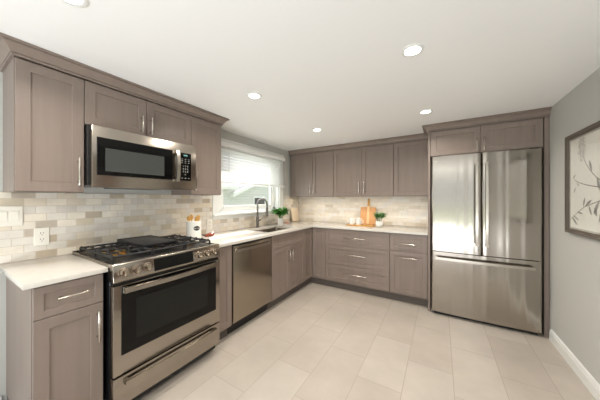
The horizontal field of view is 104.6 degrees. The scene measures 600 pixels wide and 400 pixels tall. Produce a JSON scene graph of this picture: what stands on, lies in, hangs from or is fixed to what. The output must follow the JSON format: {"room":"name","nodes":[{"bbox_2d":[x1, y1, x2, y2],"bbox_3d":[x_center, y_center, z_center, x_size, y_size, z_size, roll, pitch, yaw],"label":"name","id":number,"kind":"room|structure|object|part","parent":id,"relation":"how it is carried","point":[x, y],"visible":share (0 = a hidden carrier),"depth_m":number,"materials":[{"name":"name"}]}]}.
{"room":"kitchen","nodes":[
{"label":"kitchen","id":0,"kind":"room"},
{"bbox_2d":[0,72,298,399],"bbox_3d":[-1.803,0.227,1.641,0.158,2.172,6.940,0,0,31],"label":"wall","id":1,"kind":"structure","parent":0,"point":[74,221],"depth_m":1.83,"materials":[{"name":"tile"}]},
{"bbox_2d":[0,206,22,226],"bbox_3d":[-1.833,0.107,1.427,0.012,0.126,0.164,0,0,31],"label":"light switch","id":2,"kind":"object","parent":1,"relation":"attached to","point":[9,215],"visible":1,"depth_m":1.46,"materials":[{"name":"white plastic"}]},
{"bbox_2d":[34,227,48,245],"bbox_3d":[-1.749,0.253,1.569,0.008,0.118,0.072,0,0,31],"label":"wall outlet","id":3,"kind":"object","parent":1,"relation":"attached to","point":[41,235],"visible":1,"depth_m":1.57,"materials":[{"name":"white plastic"}]},
{"bbox_2d":[3,56,83,192],"bbox_3d":[-1.609,-0.417,1.465,0.367,0.750,0.291,0,0,31],"label":"upper cabinet","id":4,"kind":"object","parent":1,"relation":"attached to","point":[43,106],"visible":1,"depth_m":1.37,"materials":[{"name":"beige wood"}]},
{"bbox_3d":[-1.410,-0.176,1.478,0.041,0.177,0.012,0,0,31],"label":"handle","id":5,"kind":"part","parent":4,"relation":"part of","materials":[{"name":"silver metal"}]},
{"bbox_2d":[0,32,229,125],"bbox_3d":[-1.314,-0.822,1.935,0.386,0.072,1.517,0,0,31],"label":"crown molding","id":6,"kind":"structure","parent":4,"relation":"attached to","point":[10,46],"depth_m":1.51,"materials":[{"name":"beige wood"}]},
{"bbox_2d":[83,79,190,144],"bbox_3d":[-1.336,-0.641,1.915,0.367,0.302,0.759,0,0,31],"label":"upper cabinet","id":7,"kind":"object","parent":1,"relation":"attached to","point":[104,106],"visible":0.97,"depth_m":1.76,"materials":[{"name":"beige wood"}]},
{"bbox_3d":[-1.321,-0.636,1.682,0.019,0.285,0.373,0,0,31],"label":"door","id":8,"kind":"part","parent":7,"relation":"part of","materials":[{"name":"beige wood"}]},
{"bbox_2d":[84,124,195,190],"bbox_3d":[-1.299,-0.283,1.893,0.439,0.408,0.754,0,0,31],"label":"microwave","id":9,"kind":"object","parent":7,"relation":"attached to","point":[113,158],"visible":0.99,"depth_m":1.70,"materials":[{"name":"silver metal"}]},
{"bbox_3d":[-1.194,-0.284,1.723,0.006,0.250,0.499,0,0,31],"label":"door","id":10,"kind":"part","parent":9,"relation":"part of","materials":[{"name":"black glass"}]},
{"bbox_3d":[-1.031,-0.280,1.954,0.044,0.262,0.034,0,0,31],"label":"handle","id":11,"kind":"part","parent":9,"relation":"part of","materials":[{"name":"silver metal"}]},
{"bbox_3d":[-1.220,-0.580,1.792,0.041,0.135,0.012,0,0,31],"label":"handle","id":12,"kind":"part","parent":7,"relation":"part of","materials":[{"name":"silver metal"}]},
{"bbox_3d":[-1.185,-0.580,1.849,0.041,0.135,0.012,0,0,31],"label":"handle","id":13,"kind":"part","parent":7,"relation":"part of","materials":[{"name":"silver metal"}]},
{"bbox_3d":[-1.124,-0.636,2.006,0.019,0.285,0.379,0,0,31],"label":"door","id":14,"kind":"part","parent":7,"relation":"part of","materials":[{"name":"beige wood"}]},
{"bbox_2d":[171,115,220,194],"bbox_3d":[-1.049,-0.417,2.389,0.367,0.750,0.350,0,0,31],"label":"upper cabinet","id":15,"kind":"object","parent":1,"relation":"attached to","point":[205,135],"visible":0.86,"depth_m":2.31,"materials":[{"name":"beige wood"}]},
{"bbox_3d":[-0.935,-0.413,2.319,0.019,0.732,0.345,0,0,31],"label":"door","id":16,"kind":"part","parent":15,"relation":"part of","materials":[{"name":"beige wood"}]},
{"bbox_2d":[207,219,211,229],"bbox_3d":[-1.058,0.293,2.712,0.008,0.120,0.075,0,0,31],"label":"wall outlet","id":17,"kind":"object","parent":1,"relation":"attached to","point":[209,221],"visible":1,"depth_m":2.71,"materials":[{"name":"white plastic"}]},
{"bbox_2d":[212,138,283,219],"bbox_3d":[-0.713,-0.253,3.392,0.200,1.002,1.459,0,0,31],"label":"window","id":18,"kind":"structure","parent":1,"relation":"in","point":[219,211],"depth_m":3.26,"materials":[{"name":"white paint"}]},
{"bbox_3d":[-0.752,-0.247,3.415,0.036,0.750,1.065,0,0,31],"label":"sash","id":19,"kind":"part","parent":18,"relation":"part of","materials":[{"name":"white paint"}]},
{"bbox_3d":[-0.737,-0.247,3.406,0.145,0.850,1.235,0,0,31],"label":"frame","id":20,"kind":"part","parent":18,"relation":"part of","materials":[{"name":"white paint"}]},
{"bbox_2d":[221,141,284,186],"bbox_3d":[-0.624,-0.391,3.338,0.070,0.608,1.365,0,0,31],"label":"window blind","id":21,"kind":"object","parent":18,"relation":"attached to","point":[229,147],"visible":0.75,"depth_m":3.21,"materials":[{"name":"white plastic"}]},
{"bbox_3d":[-0.877,-0.430,2.880,0.002,0.425,0.002,0,0,31],"label":"ladder cord","id":22,"kind":"part","parent":21,"relation":"part of","materials":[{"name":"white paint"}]},
{"bbox_3d":[-0.628,-0.669,3.340,0.060,0.053,1.365,0,0,31],"label":"head rail","id":23,"kind":"part","parent":21,"relation":"part of","materials":[{"name":"white plastic"}]},
{"bbox_3d":[-0.628,-0.209,3.341,0.048,0.020,1.353,0,0,31],"label":"rail","id":24,"kind":"part","parent":21,"relation":"part of","materials":[{"name":"white plastic"}]},
{"bbox_2d":[0,0,599,150],"bbox_3d":[-0.409,-0.909,0.709,3.509,0.100,7.090,0,0,31],"label":"ceiling","id":25,"kind":"structure","parent":0,"point":[339,68],"depth_m":1.36,"materials":[{"name":"white paint"}]},
{"bbox_2d":[61,0,88,7],"bbox_3d":[-0.972,-0.856,0.974,0.124,0.006,0.124,0,0,31],"label":"recessed light","id":26,"kind":"object","parent":25,"relation":"in","point":[77,3],"visible":1,"depth_m":1.01,"materials":[{"name":"white paint"}]},
{"bbox_2d":[247,92,261,98],"bbox_3d":[-0.380,-0.856,1.925,0.124,0.006,0.124,0,0,31],"label":"recessed light","id":27,"kind":"object","parent":25,"relation":"in","point":[252,95],"visible":1,"depth_m":1.91,"materials":[{"name":"white paint"}]},
{"bbox_2d":[401,43,424,56],"bbox_3d":[0.650,-0.856,1.337,0.124,0.006,0.124,0,0,31],"label":"recessed light","id":28,"kind":"object","parent":25,"relation":"in","point":[412,50],"visible":1,"depth_m":1.33,"materials":[{"name":"white paint"}]},
{"bbox_2d":[419,109,432,113],"bbox_3d":[1.232,-0.856,2.270,0.124,0.006,0.124,0,0,31],"label":"recessed light","id":29,"kind":"object","parent":25,"relation":"in","point":[426,111],"visible":1,"depth_m":2.26,"materials":[{"name":"white paint"}]},
{"bbox_2d":[299,196,427,226],"bbox_3d":[1.450,0.227,3.635,3.359,2.172,0.158,0,0,31],"label":"wall","id":30,"kind":"structure","parent":0,"point":[328,208],"depth_m":3.77,"materials":[{"name":"tile"}]},
{"bbox_2d":[291,150,333,196],"bbox_3d":[0.253,-0.417,4.059,0.832,0.750,0.367,0,0,31],"label":"upper cabinet","id":31,"kind":"object","parent":30,"relation":"attached to","point":[312,174],"visible":0.98,"depth_m":3.91,"materials":[{"name":"beige wood"}]},
{"bbox_3d":[0.038,-0.413,4.032,0.409,0.732,0.019,0,0,31],"label":"door","id":32,"kind":"part","parent":31,"relation":"part of","materials":[{"name":"beige wood"}]},
{"bbox_3d":[0.377,-0.413,3.827,0.377,0.732,0.019,0,0,31],"label":"door","id":33,"kind":"part","parent":31,"relation":"part of","materials":[{"name":"beige wood"}]},
{"bbox_2d":[288,107,551,154],"bbox_3d":[1.069,-0.822,3.152,3.204,0.072,0.418,0,0,31],"label":"crown molding","id":34,"kind":"structure","parent":31,"relation":"attached to","point":[540,112],"depth_m":2.62,"materials":[{"name":"beige wood"}]},
{"bbox_2d":[334,143,393,196],"bbox_3d":[0.998,-0.417,3.608,0.906,0.750,0.367,0,0,31],"label":"upper cabinet","id":35,"kind":"object","parent":30,"relation":"attached to","point":[367,170],"visible":0.98,"depth_m":3.45,"materials":[{"name":"beige wood"}]},
{"bbox_3d":[0.738,-0.413,3.609,0.457,0.732,0.019,0,0,31],"label":"door","id":36,"kind":"part","parent":35,"relation":"part of","materials":[{"name":"beige wood"}]},
{"bbox_3d":[1.125,-0.413,3.374,0.443,0.732,0.019,0,0,31],"label":"door","id":37,"kind":"part","parent":35,"relation":"part of","materials":[{"name":"beige wood"}]},
{"bbox_2d":[399,210,407,217],"bbox_3d":[1.552,0.228,3.474,0.118,0.118,0.012,0,0,31],"label":"light switch","id":38,"kind":"object","parent":30,"relation":"attached to","point":[402,213],"visible":1,"depth_m":3.47,"materials":[{"name":"white plastic"}]},
{"bbox_2d":[394,139,427,195],"bbox_3d":[1.583,-0.417,3.277,0.433,0.750,0.327,0,0,31],"label":"upper cabinet","id":39,"kind":"object","parent":30,"relation":"attached to","point":[410,157],"visible":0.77,"depth_m":3.14,"materials":[{"name":"beige wood"}]},
{"bbox_2d":[137,282,595,399],"bbox_3d":[-0.409,1.363,0.709,3.509,0.100,7.090,0,0,31],"label":"floor","id":40,"kind":"structure","parent":0,"point":[319,342],"depth_m":1.89,"materials":[{"name":"beige tile"}]},
{"bbox_2d":[6,273,102,399],"bbox_3d":[-1.477,0.871,1.392,0.666,0.883,0.279,0,0,31],"label":"base cabinet","id":41,"kind":"object","parent":40,"relation":"on","point":[54,332],"visible":0.94,"depth_m":1.24,"materials":[{"name":"beige wood"}]},
{"bbox_2d":[0,254,107,289],"bbox_3d":[-1.487,0.413,1.388,0.643,0.030,0.328,0,0,31],"label":"countertop","id":42,"kind":"structure","parent":41,"relation":"on","point":[34,273],"depth_m":1.31,"materials":[{"name":"white stone"}]},
{"bbox_3d":[-1.232,0.516,1.245,0.019,0.159,0.274,0,0,31],"label":"drawer","id":43,"kind":"part","parent":41,"relation":"part of","materials":[{"name":"beige wood"}]},
{"bbox_3d":[-1.232,0.896,1.245,0.019,0.595,0.274,0,0,31],"label":"door","id":44,"kind":"part","parent":41,"relation":"part of","materials":[{"name":"beige wood"}]},
{"bbox_3d":[-1.207,0.508,1.232,0.039,0.012,0.123,0,0,31],"label":"handle","id":45,"kind":"part","parent":41,"relation":"part of","materials":[{"name":"silver metal"}]},
{"bbox_3d":[-1.152,0.724,1.323,0.039,0.177,0.012,0,0,31],"label":"handle","id":46,"kind":"part","parent":41,"relation":"part of","materials":[{"name":"silver metal"}]},
{"bbox_2d":[72,234,219,399],"bbox_3d":[-1.148,0.818,1.822,0.747,0.989,0.761,0,0,31],"label":"gas range","id":47,"kind":"object","parent":40,"relation":"on","point":[161,294],"visible":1,"depth_m":1.57,"materials":[{"name":"silver metal"}]},
{"bbox_2d":[103,268,110,399],"bbox_3d":[-1.194,0.835,1.849,0.625,0.855,0.753,0,0,31],"label":"panel","id":48,"kind":"object","parent":47,"relation":"in","point":[107,275],"depth_m":1.38,"materials":[{"name":"black metal"}]},
{"bbox_3d":[-1.036,0.435,1.370,0.048,0.057,0.057,0,0,31],"label":"knob","id":49,"kind":"part","parent":47,"relation":"part of","materials":[{"name":"silver metal"}]},
{"bbox_3d":[-1.001,0.435,1.428,0.048,0.057,0.057,0,0,31],"label":"knob","id":50,"kind":"part","parent":47,"relation":"part of","materials":[{"name":"silver metal"}]},
{"bbox_2d":[72,237,214,267],"bbox_3d":[-1.193,0.393,1.849,0.643,0.030,0.761,0,0,31],"label":"cooktop","id":51,"kind":"object","parent":47,"relation":"in","point":[94,257],"depth_m":1.65,"materials":[{"name":"black metal"}]},
{"bbox_3d":[-0.967,0.435,1.483,0.048,0.057,0.057,0,0,31],"label":"knob","id":52,"kind":"part","parent":47,"relation":"part of","materials":[{"name":"silver metal"}]},
{"bbox_3d":[-0.902,0.436,1.673,0.057,0.110,0.757,0,0,31],"label":"control panel","id":53,"kind":"part","parent":47,"relation":"part of","materials":[{"name":"silver metal"}]},
{"bbox_3d":[-0.904,1.139,1.674,0.048,0.177,0.757,0,0,31],"label":"storage drawer","id":54,"kind":"part","parent":47,"relation":"part of","materials":[{"name":"silver metal"}]},
{"bbox_3d":[-0.904,0.776,1.674,0.048,0.530,0.757,0,0,31],"label":"oven door","id":55,"kind":"part","parent":47,"relation":"part of","materials":[{"name":"silver metal"}]},
{"bbox_3d":[-0.883,0.722,1.661,0.002,0.411,0.677,0,0,31],"label":"door glass","id":56,"kind":"part","parent":47,"relation":"part of","materials":[{"name":"black glass"}]},
{"bbox_3d":[-0.864,1.085,1.649,0.047,0.022,0.657,0,0,31],"label":"handle","id":57,"kind":"part","parent":47,"relation":"part of","materials":[{"name":"silver metal"}]},
{"bbox_3d":[-0.855,0.538,1.645,0.062,0.034,0.667,0,0,31],"label":"handle","id":58,"kind":"part","parent":47,"relation":"part of","materials":[{"name":"silver metal"}]},
{"bbox_3d":[-0.776,0.435,1.800,0.048,0.057,0.057,0,0,31],"label":"knob","id":59,"kind":"part","parent":47,"relation":"part of","materials":[{"name":"silver metal"}]},
{"bbox_3d":[-0.741,0.435,1.858,0.048,0.057,0.057,0,0,31],"label":"knob","id":60,"kind":"part","parent":47,"relation":"part of","materials":[{"name":"silver metal"}]},
{"bbox_3d":[-0.706,0.435,1.914,0.048,0.057,0.057,0,0,31],"label":"knob","id":61,"kind":"part","parent":47,"relation":"part of","materials":[{"name":"silver metal"}]},
{"bbox_2d":[218,245,231,339],"bbox_3d":[-0.964,0.871,2.277,0.628,0.883,0.198,0,0,31],"label":"base cabinet","id":62,"kind":"object","parent":40,"relation":"on","point":[225,257],"visible":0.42,"depth_m":2.15,"materials":[{"name":"beige wood"}]},
{"bbox_2d":[227,236,271,334],"bbox_3d":[-0.724,0.874,2.607,0.664,0.878,0.593,0,0,31],"label":"dishwasher","id":63,"kind":"object","parent":40,"relation":"on","point":[251,260],"visible":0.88,"depth_m":2.41,"materials":[{"name":"silver metal"}]},
{"bbox_3d":[-0.472,0.493,2.428,0.048,0.030,0.504,0,0,31],"label":"handle","id":64,"kind":"part","parent":63,"relation":"part of","materials":[{"name":"silver metal"}]},
{"bbox_2d":[267,229,304,308],"bbox_3d":[-0.380,0.871,3.205,0.666,0.883,0.770,0,0,31],"label":"base cabinet","id":65,"kind":"object","parent":40,"relation":"on","point":[288,249],"visible":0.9,"depth_m":3.00,"materials":[{"name":"beige wood"}]},
{"bbox_3d":[-0.239,0.898,2.887,0.019,0.591,0.369,0,0,31],"label":"door","id":66,"kind":"part","parent":65,"relation":"part of","materials":[{"name":"beige wood"}]},
{"bbox_3d":[-0.136,0.518,3.057,0.019,0.163,0.767,0,0,31],"label":"panel","id":67,"kind":"part","parent":65,"relation":"part of","materials":[{"name":"beige wood"}]},
{"bbox_3d":[-0.039,0.898,3.216,0.019,0.591,0.395,0,0,31],"label":"door","id":68,"kind":"part","parent":65,"relation":"part of","materials":[{"name":"beige wood"}]},
{"bbox_2d":[301,227,326,287],"bbox_3d":[0.115,0.871,3.847,0.847,0.883,0.838,0,0,31],"label":"base cabinet","id":69,"kind":"object","parent":40,"relation":"on","point":[315,237],"visible":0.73,"depth_m":3.52,"materials":[{"name":"beige wood"}]},
{"bbox_3d":[0.123,0.815,3.484,0.019,0.757,0.217,0,0,31],"label":"panel","id":70,"kind":"part","parent":69,"relation":"part of","materials":[{"name":"beige wood"}]},
{"bbox_2d":[196,220,427,247],"bbox_3d":[0.284,0.413,2.825,2.185,0.030,2.435,0,0,31],"label":"countertop","id":71,"kind":"structure","parent":69,"relation":"on","point":[230,237],"depth_m":3.05,"materials":[{"name":"white stone"}]},
{"bbox_2d":[186,220,200,239],"bbox_3d":[-1.065,0.307,2.324,0.141,0.182,0.138,0,0,31],"label":"utensil canister","id":72,"kind":"object","parent":71,"relation":"on","point":[193,228],"visible":0.73,"depth_m":2.27,"materials":[{"name":"white ceramic"}]},
{"bbox_2d":[202,232,213,236],"bbox_3d":[-0.981,0.376,2.476,0.068,0.044,0.138,0,0,31],"label":"spoon rest","id":73,"kind":"object","parent":71,"relation":"on","point":[211,233],"visible":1,"depth_m":2.46,"materials":[{"name":"brown ceramic"}]},
{"bbox_2d":[256,198,267,227],"bbox_3d":[-0.537,0.189,3.247,0.128,0.418,0.204,0,0,-30],"label":"faucet","id":74,"kind":"object","parent":71,"relation":"on","point":[264,199],"visible":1,"depth_m":3.27,"materials":[{"name":"silver metal"}]},
{"bbox_3d":[-0.529,0.116,3.242,0.195,0.272,0.025,0,0,31],"label":"spout","id":75,"kind":"part","parent":74,"relation":"part of","materials":[{"name":"silver metal"}]},
{"bbox_2d":[256,227,287,231],"bbox_3d":[-0.373,0.527,3.171,0.420,0.196,0.680,0,0,31],"label":"sink","id":76,"kind":"object","parent":71,"relation":"in","point":[274,228],"visible":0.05,"depth_m":3.45,"materials":[{"name":"silver metal"}]},
{"bbox_2d":[270,207,288,225],"bbox_3d":[-0.287,0.260,3.473,0.323,0.276,0.328,0,0,31],"label":"potted plant","id":77,"kind":"object","parent":71,"relation":"on","point":[279,211],"visible":1,"depth_m":3.46,"materials":[{"name":"green plant"}]},
{"bbox_3d":[-0.291,0.341,3.496,0.086,0.114,0.086,0,0,31],"label":"pot","id":78,"kind":"part","parent":77,"relation":"part of","materials":[{"name":"white ceramic"}]},
{"bbox_2d":[291,208,298,221],"bbox_3d":[-0.094,0.282,4.218,0.051,0.233,0.220,0,0,31],"label":"serving board","id":79,"kind":"object","parent":71,"relation":"on","point":[294,211],"visible":0.97,"depth_m":4.20,"materials":[{"name":"beige wood"}]},
{"bbox_2d":[346,224,375,226],"bbox_3d":[0.912,0.389,3.489,0.410,0.018,0.157,0,0,31],"label":"serving tray","id":80,"kind":"object","parent":71,"relation":"on","point":[365,225],"visible":0.89,"depth_m":3.43,"materials":[{"name":"beige wood"}]},
{"bbox_2d":[348,218,354,224],"bbox_3d":[0.793,0.338,3.559,0.082,0.100,0.101,0,0,-26],"label":"cup","id":81,"kind":"object","parent":80,"relation":"on","point":[351,220],"visible":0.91,"depth_m":3.52,"materials":[{"name":"white ceramic"}]},
{"bbox_2d":[356,218,362,224],"bbox_3d":[0.892,0.338,3.492,0.082,0.100,0.101,0,0,-26],"label":"cup","id":82,"kind":"object","parent":80,"relation":"on","point":[358,220],"visible":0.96,"depth_m":3.47,"materials":[{"name":"white ceramic"}]},
{"bbox_2d":[360,199,375,224],"bbox_3d":[1.094,0.194,3.716,0.244,0.409,0.093,0,0,31],"label":"cutting board","id":83,"kind":"object","parent":71,"relation":"on","point":[366,213],"visible":0.92,"depth_m":3.70,"materials":[{"name":"beige wood"}]},
{"bbox_3d":[1.089,0.262,3.708,0.244,0.273,0.065,0,0,31],"label":"board blade","id":84,"kind":"part","parent":83,"relation":"part of","materials":[{"name":"beige wood"}]},
{"bbox_2d":[373,212,387,226],"bbox_3d":[1.137,0.291,3.317,0.198,0.214,0.217,0,0,-10],"label":"potted plant","id":85,"kind":"object","parent":71,"relation":"on","point":[379,223],"visible":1,"depth_m":3.27,"materials":[{"name":"green plant"}]},
{"bbox_3d":[1.132,0.356,3.312,0.104,0.084,0.104,0,0,31],"label":"pot","id":86,"kind":"part","parent":85,"relation":"part of","materials":[{"name":"white ceramic"}]},
{"bbox_3d":[0.291,0.815,3.526,0.214,0.757,0.019,0,0,31],"label":"door","id":87,"kind":"part","parent":69,"relation":"part of","materials":[{"name":"beige wood"}]},
{"bbox_2d":[326,228,390,298],"bbox_3d":[0.916,0.871,3.472,0.909,0.883,0.650,0,0,31],"label":"base cabinet","id":88,"kind":"object","parent":40,"relation":"on","point":[356,260],"visible":0.94,"depth_m":3.20,"materials":[{"name":"beige wood"}]},
{"bbox_3d":[0.773,1.071,3.235,0.906,0.244,0.019,0,0,31],"label":"drawer","id":89,"kind":"part","parent":88,"relation":"part of","materials":[{"name":"beige wood"}]},
{"bbox_3d":[0.773,0.806,3.235,0.906,0.280,0.019,0,0,31],"label":"drawer","id":90,"kind":"part","parent":88,"relation":"part of","materials":[{"name":"beige wood"}]},
{"bbox_3d":[0.773,0.550,3.235,0.906,0.227,0.019,0,0,31],"label":"drawer","id":91,"kind":"part","parent":88,"relation":"part of","materials":[{"name":"beige wood"}]},
{"bbox_2d":[390,233,427,306],"bbox_3d":[1.491,0.871,3.124,0.430,0.883,0.650,0,0,31],"label":"base cabinet","id":92,"kind":"object","parent":40,"relation":"on","point":[408,252],"visible":0.96,"depth_m":2.88,"materials":[{"name":"beige wood"}]},
{"bbox_3d":[1.347,0.546,2.887,0.427,0.220,0.019,0,0,31],"label":"drawer","id":93,"kind":"part","parent":92,"relation":"part of","materials":[{"name":"beige wood"}]},
{"bbox_3d":[1.347,0.926,2.887,0.427,0.534,0.019,0,0,31],"label":"door","id":94,"kind":"part","parent":92,"relation":"part of","materials":[{"name":"beige wood"}]},
{"bbox_2d":[432,147,541,334],"bbox_3d":[2.065,0.410,2.696,0.910,1.806,0.789,0,0,31],"label":"refrigerator","id":95,"kind":"object","parent":40,"relation":"on","point":[487,206],"visible":1,"depth_m":2.38,"materials":[{"name":"silver metal"}]},
{"bbox_3d":[1.721,0.051,2.568,0.453,1.071,0.084,0,0,31],"label":"door","id":96,"kind":"part","parent":95,"relation":"part of","materials":[{"name":"silver metal"}]},
{"bbox_3d":[1.839,0.054,2.411,0.028,0.873,0.063,0,0,31],"label":"handle","id":97,"kind":"part","parent":95,"relation":"part of","materials":[{"name":"silver metal"}]},
{"bbox_3d":[1.909,0.054,2.368,0.028,0.873,0.063,0,0,31],"label":"handle","id":98,"kind":"part","parent":95,"relation":"part of","materials":[{"name":"silver metal"}]},
{"bbox_3d":[1.916,0.934,2.450,0.910,0.678,0.084,0,0,31],"label":"freezer drawer","id":99,"kind":"part","parent":95,"relation":"part of","materials":[{"name":"silver metal"}]},
{"bbox_3d":[2.112,0.051,2.332,0.453,1.071,0.084,0,0,31],"label":"door","id":100,"kind":"part","parent":95,"relation":"part of","materials":[{"name":"silver metal"}]},
{"bbox_2d":[428,116,548,337],"bbox_3d":[2.100,0.260,2.734,1.008,2.105,0.722,0,0,31],"label":"refrigerator surround","id":101,"kind":"object","parent":40,"relation":"on","point":[534,132],"visible":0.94,"depth_m":2.35,"materials":[{"name":"beige wood"}]},
{"bbox_3d":[1.688,0.260,3.003,0.024,2.105,0.687,0,0,31],"label":"panel","id":102,"kind":"part","parent":101,"relation":"part of","materials":[{"name":"beige wood"}]},
{"bbox_3d":[1.724,-0.639,2.591,0.458,0.279,0.019,0,0,31],"label":"door","id":103,"kind":"part","parent":101,"relation":"part of","materials":[{"name":"beige wood"}]},
{"bbox_3d":[2.127,-0.639,2.348,0.477,0.279,0.019,0,0,31],"label":"door","id":104,"kind":"part","parent":101,"relation":"part of","materials":[{"name":"beige wood"}]},
{"bbox_3d":[2.525,0.260,2.497,0.034,2.105,0.687,0,0,31],"label":"panel","id":105,"kind":"part","parent":101,"relation":"part of","materials":[{"name":"beige wood"}]},
{"bbox_2d":[549,67,599,383],"bbox_3d":[1.028,0.227,-0.161,0.150,2.172,6.790,0,0,31],"label":"wall","id":106,"kind":"structure","parent":0,"point":[574,260],"depth_m":1.80,"materials":[{"name":"grey paint"}]},
{"bbox_2d":[549,329,599,399],"bbox_3d":[0.768,1.260,-0.430,0.016,0.106,6.060,0,0,31],"label":"baseboard","id":107,"kind":"structure","parent":106,"relation":"attached to","point":[587,379],"depth_m":1.73,"materials":[{"name":"white paint"}]},
{"bbox_2d":[565,121,599,240],"bbox_3d":[1.892,-0.117,1.441,0.029,0.760,0.985,0,0,31],"label":"framed print","id":108,"kind":"object","parent":106,"relation":"attached to","point":[582,147],"visible":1,"depth_m":1.66,"materials":[{"name":"beige paper"}]},
{"label":"outside","id":109,"kind":"structure","parent":0,"visible":0},
{"bbox_3d":[-1.986,1.838,1.202,80.000,0.150,80.000,0,0,31],"label":"ground","id":110,"kind":"structure","parent":109,"visible":0},
{"bbox_2d":[223,169,268,205],"bbox_3d":[-4.755,-0.353,16.905,5.800,4.229,13.000,0,0,31],"label":"neighbouring house","id":111,"kind":"structure","parent":110,"relation":"on","point":[233,194],"depth_m":14.43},
{"bbox_3d":[-2.673,0.413,15.411,0.010,1.000,1.000,0,0,31],"label":"pane","id":112,"kind":"part","parent":111,"relation":"part of","materials":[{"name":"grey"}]}
]}

